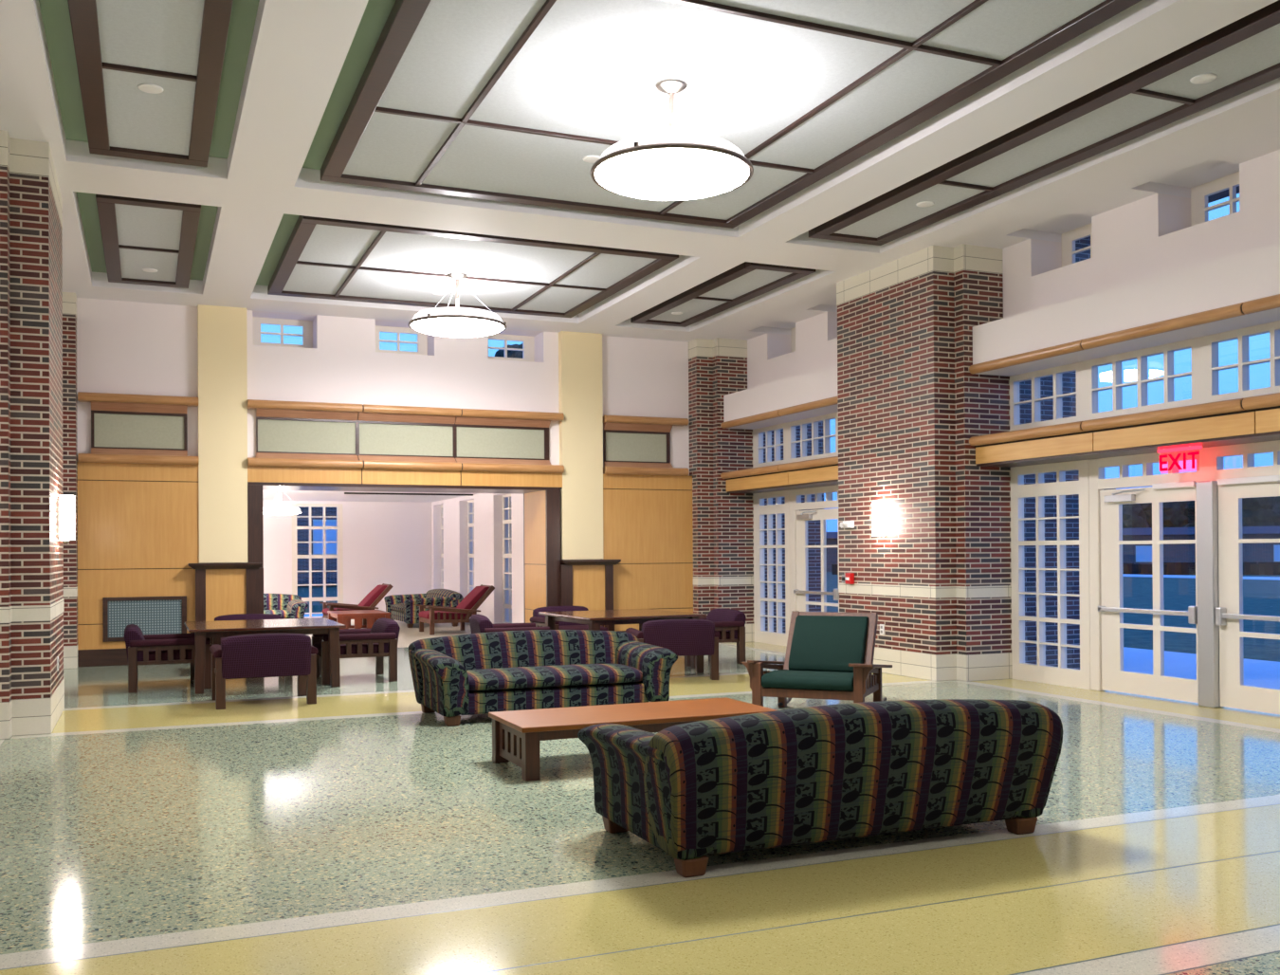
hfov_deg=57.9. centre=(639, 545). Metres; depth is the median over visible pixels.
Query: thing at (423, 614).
seat cushion
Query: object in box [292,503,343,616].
window
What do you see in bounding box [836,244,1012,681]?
brick pillar
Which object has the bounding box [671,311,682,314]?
ceiling disc
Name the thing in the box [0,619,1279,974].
floor
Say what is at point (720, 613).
cushion
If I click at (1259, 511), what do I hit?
tree
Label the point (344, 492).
trim
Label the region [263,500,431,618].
wall
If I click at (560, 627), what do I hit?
seat cushion
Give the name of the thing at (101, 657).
baseboard
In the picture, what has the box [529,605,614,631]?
lounge chair
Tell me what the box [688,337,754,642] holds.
brick pillar
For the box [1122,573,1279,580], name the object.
footpath
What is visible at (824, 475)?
trim
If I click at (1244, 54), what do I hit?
ceiling panel
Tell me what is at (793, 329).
window
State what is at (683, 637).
cushion
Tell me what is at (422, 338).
window
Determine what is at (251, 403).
trim
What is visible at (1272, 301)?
trim
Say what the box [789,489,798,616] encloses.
trim
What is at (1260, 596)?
lawn
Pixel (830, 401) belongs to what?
trim
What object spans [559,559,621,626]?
trim
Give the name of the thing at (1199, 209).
window
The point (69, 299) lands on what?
brick pillar
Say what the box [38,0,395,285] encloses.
ceiling
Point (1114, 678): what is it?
door
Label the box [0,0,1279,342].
ceiling
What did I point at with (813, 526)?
pier
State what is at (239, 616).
cushion
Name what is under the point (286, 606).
loveseat
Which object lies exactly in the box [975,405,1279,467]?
trim
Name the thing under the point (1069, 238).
window
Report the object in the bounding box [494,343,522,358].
tree
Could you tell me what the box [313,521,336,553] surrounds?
window pane
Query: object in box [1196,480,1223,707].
post
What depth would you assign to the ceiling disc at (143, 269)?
14.45 m
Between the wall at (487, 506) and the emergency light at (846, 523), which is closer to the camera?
the emergency light at (846, 523)
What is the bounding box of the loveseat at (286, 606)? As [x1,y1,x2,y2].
[263,593,308,619]
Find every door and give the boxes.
[793,508,839,612]
[1097,483,1198,703]
[1215,479,1279,714]
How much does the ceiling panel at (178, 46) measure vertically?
0.160 m
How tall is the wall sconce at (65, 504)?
0.435 m
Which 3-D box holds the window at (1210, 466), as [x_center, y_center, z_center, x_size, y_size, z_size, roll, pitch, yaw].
[5.410,-0.753,11.004,0.120,0.365,2.730,0,0,-23]
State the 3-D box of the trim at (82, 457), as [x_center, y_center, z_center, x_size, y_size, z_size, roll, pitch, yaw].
[-6.875,-1.189,15.893,1.510,0.122,0.246,0,0,-23]
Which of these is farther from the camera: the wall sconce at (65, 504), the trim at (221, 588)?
the trim at (221, 588)
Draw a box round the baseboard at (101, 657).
[77,648,127,666]
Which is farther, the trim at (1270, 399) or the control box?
the control box
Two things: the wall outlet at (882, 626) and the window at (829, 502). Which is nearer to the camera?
the wall outlet at (882, 626)
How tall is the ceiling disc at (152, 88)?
0.012 m
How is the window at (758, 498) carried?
on the window at (769, 636)
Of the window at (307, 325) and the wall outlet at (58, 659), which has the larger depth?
the window at (307, 325)
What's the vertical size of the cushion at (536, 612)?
0.428 m
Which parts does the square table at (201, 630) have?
leg, leg, leg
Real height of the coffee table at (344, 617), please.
0.400 m
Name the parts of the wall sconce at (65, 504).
plate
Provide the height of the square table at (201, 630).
0.700 m
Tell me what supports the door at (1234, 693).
attached to the trim at (1093, 491)
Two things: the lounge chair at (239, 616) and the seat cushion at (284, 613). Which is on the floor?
the lounge chair at (239, 616)
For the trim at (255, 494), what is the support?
attached to the wall at (123, 347)
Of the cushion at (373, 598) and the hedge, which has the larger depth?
the hedge
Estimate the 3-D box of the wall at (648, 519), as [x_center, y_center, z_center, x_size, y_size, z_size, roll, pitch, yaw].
[-0.201,-0.901,18.779,2.290,5.000,0.140,0,0,-23]
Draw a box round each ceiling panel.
[67,0,233,166]
[95,193,201,288]
[267,215,678,317]
[320,0,1141,228]
[630,261,815,327]
[808,0,1279,245]
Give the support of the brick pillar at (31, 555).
on the floor
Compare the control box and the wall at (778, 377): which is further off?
the wall at (778, 377)
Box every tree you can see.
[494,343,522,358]
[1103,488,1149,528]
[1138,501,1189,527]
[1178,496,1279,527]
[1273,495,1279,509]
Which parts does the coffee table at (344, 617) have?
leg, panel, panel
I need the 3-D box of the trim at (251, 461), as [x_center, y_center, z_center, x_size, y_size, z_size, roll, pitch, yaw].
[-3.411,-1.203,17.368,4.720,0.122,0.246,0,0,-23]
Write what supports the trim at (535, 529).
attached to the wall at (123, 347)
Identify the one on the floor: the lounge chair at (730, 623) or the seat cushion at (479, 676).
the lounge chair at (730, 623)
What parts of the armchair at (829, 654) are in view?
leg, arm, leg, rail, frame, leg, arm, leg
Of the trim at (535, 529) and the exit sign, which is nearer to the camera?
the exit sign
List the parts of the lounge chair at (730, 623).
leg, leg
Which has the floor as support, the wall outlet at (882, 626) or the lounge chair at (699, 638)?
the lounge chair at (699, 638)
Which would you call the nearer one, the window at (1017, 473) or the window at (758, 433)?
the window at (1017, 473)
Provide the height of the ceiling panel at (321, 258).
0.160 m
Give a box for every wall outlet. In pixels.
[56,656,59,671]
[879,623,884,635]
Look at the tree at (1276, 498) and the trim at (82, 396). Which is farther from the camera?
the tree at (1276, 498)
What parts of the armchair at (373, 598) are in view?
arm, arm, leg, frame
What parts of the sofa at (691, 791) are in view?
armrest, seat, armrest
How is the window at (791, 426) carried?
in the wall at (778, 377)
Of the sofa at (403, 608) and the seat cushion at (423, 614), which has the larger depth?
the sofa at (403, 608)
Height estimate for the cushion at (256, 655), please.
0.428 m
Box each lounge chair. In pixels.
[124,623,211,693]
[209,613,281,644]
[209,633,318,709]
[311,617,400,684]
[469,614,549,633]
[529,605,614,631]
[625,619,719,679]
[684,607,746,666]
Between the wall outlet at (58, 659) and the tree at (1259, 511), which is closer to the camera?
the wall outlet at (58, 659)
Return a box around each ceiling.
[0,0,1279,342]
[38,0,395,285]
[262,490,477,502]
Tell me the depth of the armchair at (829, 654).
10.78 m
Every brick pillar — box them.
[0,129,64,739]
[62,292,77,668]
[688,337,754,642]
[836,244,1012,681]
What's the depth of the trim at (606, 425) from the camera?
18.82 m
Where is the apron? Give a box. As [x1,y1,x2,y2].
[312,641,378,656]
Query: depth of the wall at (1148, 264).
11.43 m
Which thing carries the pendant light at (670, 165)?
hanging from the ceiling panel at (502, 100)
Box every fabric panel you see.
[91,410,187,450]
[256,416,548,459]
[603,429,670,463]
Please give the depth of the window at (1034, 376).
12.96 m
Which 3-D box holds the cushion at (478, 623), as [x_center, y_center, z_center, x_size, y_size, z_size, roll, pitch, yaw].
[-2.004,1.086,14.722,0.225,0.428,0.840,0,0,-17]
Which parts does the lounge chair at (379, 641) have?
leg, leg, leg, leg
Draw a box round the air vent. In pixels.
[102,595,186,641]
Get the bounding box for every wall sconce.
[55,494,74,543]
[872,502,888,538]
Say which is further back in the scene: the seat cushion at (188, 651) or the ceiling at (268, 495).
the ceiling at (268, 495)
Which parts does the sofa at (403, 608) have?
seat, armrest, armrest, backrest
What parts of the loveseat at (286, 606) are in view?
backrest, armrest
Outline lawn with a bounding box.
[297,571,1279,661]
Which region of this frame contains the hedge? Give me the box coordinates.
[831,561,1279,574]
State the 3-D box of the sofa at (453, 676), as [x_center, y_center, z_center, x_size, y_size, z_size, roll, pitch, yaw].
[-0.933,1.192,10.907,2.316,0.743,1.191,0,0,-23]
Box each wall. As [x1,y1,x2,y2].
[76,297,689,563]
[77,304,247,649]
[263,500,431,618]
[431,493,524,623]
[558,330,693,630]
[723,310,837,429]
[972,149,1279,376]
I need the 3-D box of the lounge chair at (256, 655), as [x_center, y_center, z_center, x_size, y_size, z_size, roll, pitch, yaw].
[-3.836,1.228,11.778,0.988,0.718,0.905,0,0,-23]
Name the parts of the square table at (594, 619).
leg, leg, leg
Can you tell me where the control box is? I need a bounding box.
[841,574,845,582]
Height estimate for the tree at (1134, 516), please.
7.240 m
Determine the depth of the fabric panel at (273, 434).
17.38 m
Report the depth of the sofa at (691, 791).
5.62 m
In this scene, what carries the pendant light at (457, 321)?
hanging from the ceiling panel at (321, 258)
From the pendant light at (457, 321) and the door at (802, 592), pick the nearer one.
the pendant light at (457, 321)
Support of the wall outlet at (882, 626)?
attached to the brick pillar at (910, 404)
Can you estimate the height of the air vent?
0.600 m
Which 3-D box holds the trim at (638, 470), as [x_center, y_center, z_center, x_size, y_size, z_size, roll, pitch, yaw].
[0.085,-1.218,18.856,1.460,0.122,0.246,0,0,-23]
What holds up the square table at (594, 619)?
on the floor
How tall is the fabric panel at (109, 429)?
0.545 m
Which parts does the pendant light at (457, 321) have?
lamp shade, stem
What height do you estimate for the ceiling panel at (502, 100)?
0.160 m
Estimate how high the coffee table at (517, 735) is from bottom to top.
0.355 m
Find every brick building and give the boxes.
[296,506,511,585]
[826,525,1279,571]
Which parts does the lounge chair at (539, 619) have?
leg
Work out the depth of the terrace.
14.97 m
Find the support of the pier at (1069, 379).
on the terrace
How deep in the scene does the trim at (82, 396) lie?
15.79 m
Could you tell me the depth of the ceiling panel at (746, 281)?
15.93 m
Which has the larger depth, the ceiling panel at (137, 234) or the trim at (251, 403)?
the trim at (251, 403)
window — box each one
[252,316,312,347]
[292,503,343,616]
[375,325,427,355]
[440,505,443,588]
[467,499,474,593]
[487,333,534,362]
[502,493,511,622]
[752,422,786,468]
[753,490,789,511]
[753,508,790,645]
[786,412,838,462]
[791,327,795,351]
[794,484,838,510]
[1009,361,1083,431]
[1010,459,1088,492]
[1010,486,1090,689]
[1061,223,1092,266]
[1083,336,1202,420]
[1097,439,1279,489]
[1190,171,1239,225]
[1201,320,1279,403]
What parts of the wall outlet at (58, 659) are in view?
plate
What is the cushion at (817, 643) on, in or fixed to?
on the armchair at (829, 654)
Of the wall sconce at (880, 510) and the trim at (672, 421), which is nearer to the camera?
the wall sconce at (880, 510)
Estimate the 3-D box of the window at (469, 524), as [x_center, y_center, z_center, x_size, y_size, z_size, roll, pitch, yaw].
[-3.504,0.410,24.699,0.040,2.796,1.200,0,0,-23]
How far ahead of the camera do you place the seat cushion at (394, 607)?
24.46 m
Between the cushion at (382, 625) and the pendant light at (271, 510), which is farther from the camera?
the pendant light at (271, 510)
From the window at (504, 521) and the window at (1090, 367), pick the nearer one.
the window at (1090, 367)
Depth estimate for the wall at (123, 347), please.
17.18 m
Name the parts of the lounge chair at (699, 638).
leg, leg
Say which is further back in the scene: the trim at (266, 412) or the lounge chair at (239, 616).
the trim at (266, 412)
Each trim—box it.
[77,391,198,406]
[77,453,199,464]
[91,401,187,456]
[187,562,263,621]
[247,399,564,420]
[247,457,564,473]
[247,465,562,493]
[247,484,560,622]
[256,407,551,464]
[344,492,473,495]
[524,490,546,622]
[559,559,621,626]
[603,414,688,425]
[603,421,672,467]
[603,466,689,475]
[720,396,837,428]
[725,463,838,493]
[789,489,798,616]
[969,293,1279,374]
[969,392,1279,445]
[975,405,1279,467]
[1088,458,1103,690]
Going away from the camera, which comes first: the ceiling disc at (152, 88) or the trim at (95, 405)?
the ceiling disc at (152, 88)
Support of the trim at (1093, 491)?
on the floor
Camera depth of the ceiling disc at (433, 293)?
15.82 m
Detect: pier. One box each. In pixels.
[763,420,823,633]
[1019,237,1090,669]
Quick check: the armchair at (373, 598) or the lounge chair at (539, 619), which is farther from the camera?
the armchair at (373, 598)
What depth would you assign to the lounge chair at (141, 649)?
12.78 m
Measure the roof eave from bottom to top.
0.150 m
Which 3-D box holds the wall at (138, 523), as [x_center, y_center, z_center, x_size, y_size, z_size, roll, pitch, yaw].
[-6.598,-0.875,16.055,2.175,5.000,0.140,0,0,-23]
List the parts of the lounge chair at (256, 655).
leg, leg, leg, leg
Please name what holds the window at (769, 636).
on the floor
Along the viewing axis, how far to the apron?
13.54 m
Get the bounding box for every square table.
[184,617,346,694]
[538,608,706,668]
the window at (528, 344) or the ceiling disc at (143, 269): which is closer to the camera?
the ceiling disc at (143, 269)
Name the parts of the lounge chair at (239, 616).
leg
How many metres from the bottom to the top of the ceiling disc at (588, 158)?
0.012 m
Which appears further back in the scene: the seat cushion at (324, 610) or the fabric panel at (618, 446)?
the seat cushion at (324, 610)
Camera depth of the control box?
14.96 m
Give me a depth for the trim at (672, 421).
18.75 m
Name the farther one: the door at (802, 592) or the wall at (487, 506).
the wall at (487, 506)
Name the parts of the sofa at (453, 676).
armrest, backrest, seat, armrest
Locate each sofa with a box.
[384,588,463,627]
[408,629,677,726]
[577,698,1063,877]
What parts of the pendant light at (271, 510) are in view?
stem, lamp shade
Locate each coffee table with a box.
[327,609,390,629]
[488,696,776,781]
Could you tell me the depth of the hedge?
68.34 m
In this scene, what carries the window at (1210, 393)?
in the wall at (1148, 264)
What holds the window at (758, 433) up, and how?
in the wall at (778, 377)
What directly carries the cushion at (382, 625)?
on the lounge chair at (379, 641)
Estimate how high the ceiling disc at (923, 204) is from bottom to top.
0.012 m
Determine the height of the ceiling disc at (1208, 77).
0.012 m
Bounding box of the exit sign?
[1157,445,1202,471]
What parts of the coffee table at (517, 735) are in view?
leg, panel, leg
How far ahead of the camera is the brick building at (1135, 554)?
75.39 m
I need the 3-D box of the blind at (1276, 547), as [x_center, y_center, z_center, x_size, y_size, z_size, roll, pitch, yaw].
[40.409,0.455,72.606,1.000,0.972,0.028,0,0,25]
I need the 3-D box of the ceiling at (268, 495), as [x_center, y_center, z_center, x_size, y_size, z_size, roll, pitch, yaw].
[-6.356,-1.178,22.573,10.000,0.230,9.500,0,0,-23]
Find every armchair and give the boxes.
[319,583,393,624]
[415,584,494,634]
[741,610,892,707]
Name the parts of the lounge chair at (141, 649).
leg, leg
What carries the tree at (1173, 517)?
on the lawn
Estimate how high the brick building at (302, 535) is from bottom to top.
4.750 m
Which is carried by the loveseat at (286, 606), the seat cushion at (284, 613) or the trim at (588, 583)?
the seat cushion at (284, 613)
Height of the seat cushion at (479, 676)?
0.160 m
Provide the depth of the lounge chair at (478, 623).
14.45 m
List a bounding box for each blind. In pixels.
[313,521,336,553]
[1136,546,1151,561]
[1274,545,1279,561]
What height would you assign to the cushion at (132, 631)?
0.428 m
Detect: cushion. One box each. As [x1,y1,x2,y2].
[124,623,144,665]
[148,648,191,660]
[214,613,281,621]
[220,633,310,678]
[263,609,291,618]
[321,607,353,615]
[357,584,387,608]
[370,617,400,652]
[390,603,404,611]
[418,610,467,619]
[456,585,489,611]
[466,663,642,690]
[469,614,493,633]
[532,605,588,625]
[558,624,608,630]
[641,619,714,656]
[706,607,746,639]
[761,669,853,691]
[788,615,868,672]
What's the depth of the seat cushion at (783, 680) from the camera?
10.25 m
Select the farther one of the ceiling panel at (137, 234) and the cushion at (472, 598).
the cushion at (472, 598)
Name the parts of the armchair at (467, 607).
leg, rail, leg, arm, arm, leg, frame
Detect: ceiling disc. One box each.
[137,83,163,93]
[142,268,157,272]
[432,292,445,294]
[582,155,600,163]
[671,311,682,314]
[915,201,934,207]
[1189,73,1217,84]
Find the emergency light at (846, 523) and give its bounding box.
[840,520,854,528]
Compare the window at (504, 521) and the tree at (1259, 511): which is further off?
the tree at (1259, 511)
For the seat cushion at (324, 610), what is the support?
on the armchair at (373, 598)
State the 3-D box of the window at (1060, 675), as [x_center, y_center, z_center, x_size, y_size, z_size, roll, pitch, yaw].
[4.593,0.454,12.973,0.090,2.170,1.280,0,0,-23]
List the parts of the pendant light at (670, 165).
stem, lamp shade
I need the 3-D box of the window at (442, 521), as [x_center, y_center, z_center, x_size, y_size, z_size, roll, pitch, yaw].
[-4.523,0.429,27.091,0.040,2.796,1.000,0,0,-23]
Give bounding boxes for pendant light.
[263,490,302,514]
[407,272,506,337]
[590,77,753,200]
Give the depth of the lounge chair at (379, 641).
13.57 m
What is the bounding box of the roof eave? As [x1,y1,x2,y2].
[1088,185,1239,237]
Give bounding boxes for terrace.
[1123,646,1279,689]
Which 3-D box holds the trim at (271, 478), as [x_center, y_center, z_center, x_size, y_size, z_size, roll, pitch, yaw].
[-3.638,-1.006,17.903,4.720,0.275,1.220,0,0,-23]
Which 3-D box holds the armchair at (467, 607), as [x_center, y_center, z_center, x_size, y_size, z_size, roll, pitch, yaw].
[-3.494,1.191,21.958,1.325,0.888,1.164,0,0,-23]

